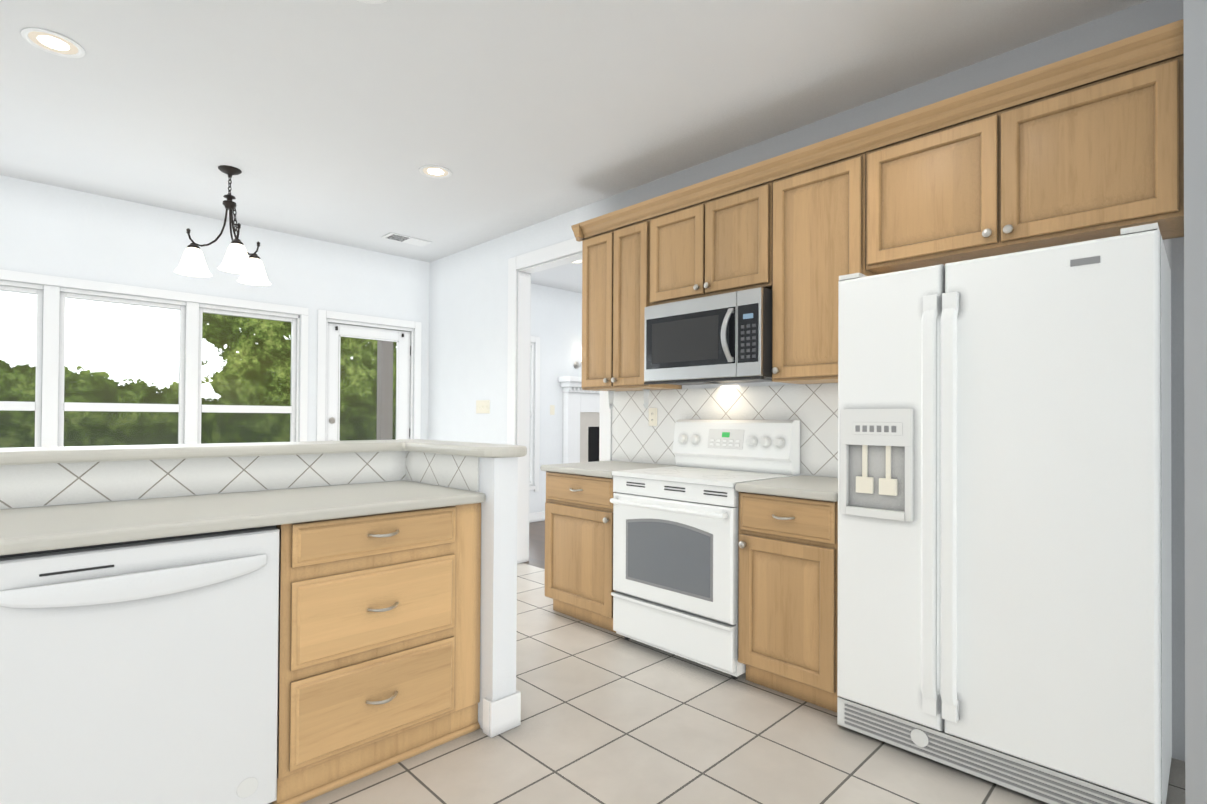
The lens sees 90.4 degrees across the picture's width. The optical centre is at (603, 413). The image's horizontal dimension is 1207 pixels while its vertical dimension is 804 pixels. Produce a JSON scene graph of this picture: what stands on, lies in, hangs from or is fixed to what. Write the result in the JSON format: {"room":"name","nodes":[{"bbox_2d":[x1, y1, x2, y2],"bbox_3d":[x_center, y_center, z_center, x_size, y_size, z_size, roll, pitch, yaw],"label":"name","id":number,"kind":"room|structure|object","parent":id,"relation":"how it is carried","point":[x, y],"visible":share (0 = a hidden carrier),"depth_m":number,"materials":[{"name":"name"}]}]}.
{"room":"kitchen","nodes":[
{"label":"kitchen","id":0,"kind":"room"},
{"bbox_2d":[0,175,581,512],"bbox_3d":[-2.517,-0.145,5.350,10.640,2.760,0.120,1,-1,-45],"label":"wall","id":1,"kind":"structure","parent":0,"point":[49,230],"depth_m":4.97,"materials":[{"name":"paint"}]},
{"bbox_2d":[0,269,307,446],"bbox_3d":[-3.761,-0.241,4.077,3.280,1.375,0.146,1,-1,-45],"label":"window","id":2,"kind":"structure","parent":1,"relation":"in","point":[49,406],"depth_m":4.46,"materials":[{"name":"clear glass"}]},
{"bbox_2d":[326,323,410,440],"bbox_3d":[-2.178,0.211,5.626,0.818,2.033,0.118,1,-1,-45],"label":"exterior door","id":3,"kind":"structure","parent":1,"relation":"in","point":[400,339],"depth_m":5.62,"materials":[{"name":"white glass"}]},
{"bbox_2d":[316,309,420,440],"bbox_3d":[-2.207,0.167,5.644,0.980,2.145,0.136,1,-1,-45],"label":"door frame","id":4,"kind":"structure","parent":1,"relation":"attached to","point":[413,328],"depth_m":5.55,"materials":[{"name":"white wood"}]},
{"bbox_2d":[530,336,539,491],"bbox_3d":[-1.028,0.007,6.779,0.710,1.800,0.136,1,-1,-45],"label":"window","id":5,"kind":"structure","parent":1,"relation":"in","point":[534,438],"depth_m":6.96,"materials":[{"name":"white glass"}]},
{"bbox_2d":[529,511,544,522],"bbox_3d":[-0.225,1.213,7.512,4.068,0.110,0.013,1,-1,-45],"label":"baseboard","id":6,"kind":"structure","parent":1,"relation":"attached to","point":[536,516],"depth_m":6.95,"materials":[{"name":"white wood"}]},
{"bbox_2d":[550,405,554,414],"bbox_3d":[-0.614,-0.037,7.151,0.070,0.116,0.013,1,-1,-45],"label":"light switch","id":7,"kind":"object","parent":1,"relation":"attached to","point":[552,409],"visible":1,"depth_m":7.15,"materials":[{"name":"beige plastic"}]},
{"bbox_2d":[574,347,581,368],"bbox_3d":[-0.279,-0.676,7.361,0.124,0.255,0.161,1,-1,-45],"label":"sconce","id":8,"kind":"object","parent":1,"relation":"attached to","point":[576,364],"visible":0.75,"depth_m":7.33,"materials":[{"name":"silver metal"}]},
{"bbox_2d":[524,521,544,568],"bbox_3d":[1.575,1.294,5.730,4.250,0.060,5.320,1,-1,-45],"label":"floor","id":9,"kind":"structure","parent":0,"point":[536,544],"depth_m":5.71,"materials":[{"name":"grey carpet"}]},
{"bbox_2d":[558,376,599,463],"bbox_3d":[0.194,0.422,7.620,1.660,1.700,0.450,1,-1,-45],"label":"fireplace mantel","id":10,"kind":"object","parent":9,"relation":"on","point":[581,422],"visible":0.27,"depth_m":7.31,"materials":[{"name":"wood"}]},
{"bbox_2d":[0,0,1147,293],"bbox_3d":[-0.184,-1.571,3.006,10.640,0.080,6.740,1,-1,-45],"label":"ceiling","id":11,"kind":"structure","parent":0,"point":[342,122],"depth_m":2.88,"materials":[{"name":"paint"}]},
{"bbox_2d":[20,27,84,57],"bbox_3d":[-2.299,-1.544,2.507,0.200,0.007,0.200,1,-1,-45],"label":"recessed light","id":12,"kind":"object","parent":11,"relation":"in","point":[51,42],"visible":1,"depth_m":2.50,"materials":[{"name":"white"}]},
{"bbox_2d":[174,165,270,285],"bbox_3d":[-2.325,-1.202,3.747,0.532,0.671,0.486,1,-1,-45],"label":"pendant chandelier","id":13,"kind":"object","parent":11,"relation":"hanging from","point":[250,268],"visible":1,"depth_m":3.73,"materials":[{"name":"white glass"}]},
{"bbox_2d":[357,0,387,3],"bbox_3d":[-0.862,-1.539,2.155,0.200,0.007,0.200,1,-1,-45],"label":"recessed light","id":14,"kind":"object","parent":11,"relation":"in","point":[373,1],"visible":1,"depth_m":2.24,"materials":[{"name":"white"}]},
{"bbox_2d":[381,232,431,246],"bbox_3d":[-1.718,-1.516,5.243,0.380,0.009,0.180,1,-1,-45],"label":"ceiling vent","id":15,"kind":"object","parent":11,"relation":"in","point":[405,239],"visible":1,"depth_m":5.22,"materials":[{"name":"plastic"}]},
{"bbox_2d":[419,165,451,178],"bbox_3d":[-1.063,-1.526,3.796,0.200,0.007,0.200,1,-1,-45],"label":"recessed light","id":16,"kind":"object","parent":11,"relation":"in","point":[435,171],"visible":1,"depth_m":3.79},
{"bbox_2d":[570,260,581,263],"bbox_3d":[-0.270,-1.502,5.941,0.200,0.007,0.200,1,-1,-45],"label":"recessed light","id":17,"kind":"object","parent":11,"relation":"in","point":[578,262],"visible":0.33,"depth_m":5.99,"materials":[{"name":"white"}]},
{"bbox_2d":[269,563,1184,803],"bbox_3d":[-1.714,1.236,1.489,6.390,0.060,6.740,1,-1,-45],"label":"floor","id":18,"kind":"structure","parent":0,"point":[609,717],"depth_m":2.18,"materials":[{"name":"beige tile"}]},
{"bbox_2d":[0,525,278,803],"bbox_3d":[-1.415,0.777,1.796,0.642,0.868,0.644,1,-1,-45],"label":"dishwasher","id":19,"kind":"object","parent":18,"relation":"on","point":[140,672],"visible":0.98,"depth_m":1.58,"materials":[{"name":"plastic"}]},
{"bbox_2d":[3,480,400,508],"bbox_3d":[-2.546,0.674,1.276,4.655,1.050,0.138,1,-1,-45],"label":"wall","id":20,"kind":"structure","parent":18,"relation":"on","point":[395,480],"depth_m":2.19,"materials":[{"name":"paint"}]},
{"bbox_2d":[0,439,399,464],"bbox_3d":[-2.417,0.130,1.424,4.435,0.041,0.340,1,-1,-45],"label":"countertop","id":21,"kind":"structure","parent":20,"relation":"on","point":[36,455],"depth_m":2.15,"materials":[{"name":"grey stone"}]},
{"bbox_2d":[0,451,405,508],"bbox_3d":[-2.424,0.218,1.293,4.244,0.134,0.008,1,-1,-45],"label":"tile backsplash","id":22,"kind":"structure","parent":20,"relation":"attached to","point":[25,485],"depth_m":2.17,"materials":[{"name":"white tile"}]},
{"bbox_2d":[483,690,520,727],"bbox_3d":[-0.624,1.158,2.643,0.016,0.130,0.840,1,-1,-45],"label":"baseboard","id":23,"kind":"structure","parent":20,"relation":"attached to","point":[501,715],"depth_m":2.30,"materials":[{"name":"white wood"}]},
{"bbox_2d":[272,503,480,803],"bbox_3d":[-0.931,0.780,2.280,0.715,0.876,0.675,1,-1,-45],"label":"base cabinet","id":24,"kind":"object","parent":18,"relation":"on","point":[379,643],"visible":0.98,"depth_m":2.02,"materials":[{"name":"brown wood"}]},
{"bbox_2d":[408,457,517,728],"bbox_3d":[-0.622,0.697,2.561,0.110,1.050,0.690,1,-1,-45],"label":"wall","id":25,"kind":"structure","parent":18,"relation":"on","point":[498,482],"depth_m":2.31,"materials":[{"name":"paint"}]},
{"bbox_2d":[405,451,478,491],"bbox_3d":[-0.701,0.240,2.563,0.008,0.134,0.603,1,-1,-45],"label":"tile backsplash","id":26,"kind":"structure","parent":25,"relation":"attached to","point":[456,471],"depth_m":2.53,"materials":[{"name":"white tile"}]},
{"bbox_2d":[400,439,526,457],"bbox_3d":[-0.576,0.151,2.537,0.251,0.041,0.660,1,-1,-45],"label":"countertop","id":27,"kind":"structure","parent":25,"relation":"on","point":[471,449],"depth_m":2.41,"materials":[{"name":"grey stone"}]},
{"bbox_2d":[545,471,615,632],"bbox_3d":[0.051,0.798,3.695,0.663,0.876,0.610,1,-1,-45],"label":"base cabinet","id":28,"kind":"object","parent":18,"relation":"on","point":[579,547],"visible":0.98,"depth_m":3.48,"materials":[{"name":"brown wood"}]},
{"bbox_2d":[540,460,837,501],"bbox_3d":[0.490,0.340,3.266,0.635,0.037,1.876,1,-1,-45],"label":"countertop","id":29,"kind":"structure","parent":28,"relation":"on","point":[814,487],"depth_m":2.81,"materials":[{"name":"grey stone"}]},
{"bbox_2d":[610,419,799,678],"bbox_3d":[0.518,0.635,3.183,0.692,1.200,0.769,1,-1,-45],"label":"range","id":30,"kind":"object","parent":18,"relation":"on","point":[675,558],"visible":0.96,"depth_m":3.02,"materials":[{"name":"white metal"}]},
{"bbox_2d":[738,492,837,711],"bbox_3d":[0.975,0.796,2.759,0.663,0.876,0.468,1,-1,-45],"label":"base cabinet","id":31,"kind":"object","parent":18,"relation":"on","point":[787,593],"visible":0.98,"depth_m":2.54,"materials":[{"name":"brown wood"}]},
{"bbox_2d":[837,223,1171,803],"bbox_3d":[1.446,0.348,2.220,0.702,1.768,0.930,1,-1,-45],"label":"refrigerator","id":32,"kind":"object","parent":18,"relation":"on","point":[1004,536],"visible":1,"depth_m":1.93,"materials":[{"name":"white plastic"}]},
{"bbox_3d":[-2.693,0.754,0.545,1.200,0.876,0.671,1,-1,-45],"label":"base cabinet","id":33,"kind":"object","parent":18,"relation":"on","visible":0},
{"bbox_2d":[0,480,485,555],"bbox_3d":[-2.190,0.304,1.055,4.243,0.037,0.657,1,-1,-45],"label":"countertop","id":34,"kind":"structure","parent":33,"relation":"on","point":[35,529],"depth_m":1.83,"materials":[{"name":"grey stone"}]},
{"bbox_2d":[428,0,1184,760],"bbox_3d":[0.611,-0.140,3.702,0.120,2.760,6.620,1,-1,-45],"label":"wall","id":35,"kind":"structure","parent":0,"point":[468,326],"depth_m":3.66,"materials":[{"name":"paint"}]},
{"bbox_2d":[476,400,489,412],"bbox_3d":[-1.060,-0.060,5.300,0.013,0.108,0.207,1,-1,-45],"label":"light switch","id":36,"kind":"object","parent":35,"relation":"attached to","point":[482,406],"visible":1,"depth_m":5.29,"materials":[{"name":"beige plastic"}]},
{"bbox_2d":[507,238,611,563],"bbox_3d":[-0.324,-0.028,4.648,0.160,2.540,1.220,1,-1,-45],"label":"door frame","id":37,"kind":"structure","parent":35,"relation":"attached to","point":[518,377],"depth_m":4.97,"materials":[{"name":"white wood"}]},
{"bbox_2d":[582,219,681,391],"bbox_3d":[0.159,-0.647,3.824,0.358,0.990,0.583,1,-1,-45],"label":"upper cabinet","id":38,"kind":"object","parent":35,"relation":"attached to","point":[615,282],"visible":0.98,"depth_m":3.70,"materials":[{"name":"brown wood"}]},
{"bbox_2d":[608,389,649,408],"bbox_3d":[0.162,-0.090,3.915,0.060,0.122,0.339,1,-1,-45],"label":"paper towel holder","id":39,"kind":"object","parent":38,"relation":"attached to","point":[646,398],"visible":1,"depth_m":3.81,"materials":[{"name":"plastic"}]},
{"bbox_2d":[650,182,772,305],"bbox_3d":[0.645,-0.886,3.335,0.358,0.515,0.792,1,-1,-45],"label":"upper cabinet","id":40,"kind":"object","parent":35,"relation":"attached to","point":[721,245],"visible":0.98,"depth_m":3.19,"materials":[{"name":"brown wood"}]},
{"bbox_2d":[644,287,771,384],"bbox_3d":[0.623,-0.387,3.292,0.439,0.447,0.757,1,-1,-45],"label":"over-the-range microwave","id":41,"kind":"object","parent":40,"relation":"attached to","point":[724,338],"visible":0.96,"depth_m":3.11,"materials":[{"name":"silver metal"}]},
{"bbox_2d":[612,383,837,476],"bbox_3d":[0.721,0.087,3.495,0.008,0.474,1.876,1,-1,-45],"label":"tile backsplash","id":42,"kind":"structure","parent":35,"relation":"attached to","point":[812,408],"depth_m":3.49,"materials":[{"name":"white tile"}]},
{"bbox_2d":[649,408,656,425],"bbox_3d":[0.319,0.025,3.891,0.009,0.116,0.070,1,-1,-45],"label":"outlet","id":43,"kind":"object","parent":42,"relation":"attached to","point":[652,416],"visible":1,"depth_m":3.89,"materials":[{"name":"beige plastic"}]},
{"bbox_2d":[772,153,876,383],"bbox_3d":[1.083,-0.649,2.888,0.358,0.990,0.452,1,-1,-45],"label":"upper cabinet","id":44,"kind":"object","parent":35,"relation":"attached to","point":[819,234],"visible":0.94,"depth_m":2.79,"materials":[{"name":"brown wood"}]},
{"bbox_2d":[1183,0,1206,803],"bbox_3d":[1.869,-0.149,1.821,0.730,2.760,0.135,1,-1,-45],"label":"wall","id":45,"kind":"structure","parent":0,"point":[1195,218],"depth_m":1.60,"materials":[{"name":"paint"}]},
{"bbox_2d":[866,55,1183,274],"bbox_3d":[1.598,-0.888,2.369,0.358,0.515,1.005,1,-1,-45],"label":"upper cabinet","id":46,"kind":"object","parent":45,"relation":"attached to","point":[1104,158],"visible":0.96,"depth_m":2.19,"materials":[{"name":"brown wood"}]},
{"bbox_2d":[571,19,1183,241],"bbox_3d":[0.935,-1.190,3.042,0.363,0.089,2.901,1,-1,-45],"label":"crown molding","id":47,"kind":"structure","parent":46,"relation":"attached to","point":[1145,49],"depth_m":2.42,"materials":[{"name":"brown wood"}]},
{"label":"outside","id":48,"kind":"structure","parent":0,"visible":0},
{"bbox_2d":[0,291,395,447],"bbox_3d":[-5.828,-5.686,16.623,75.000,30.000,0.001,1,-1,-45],"label":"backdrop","id":49,"kind":"structure","parent":48,"point":[21,345],"depth_m":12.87,"materials":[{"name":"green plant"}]},
{"bbox_2d":[376,340,392,439],"bbox_3d":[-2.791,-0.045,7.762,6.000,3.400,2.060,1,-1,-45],"label":"porch post","id":50,"kind":"object","parent":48,"point":[384,417],"depth_m":6.69,"materials":[{"name":"grey paint"}]}
]}

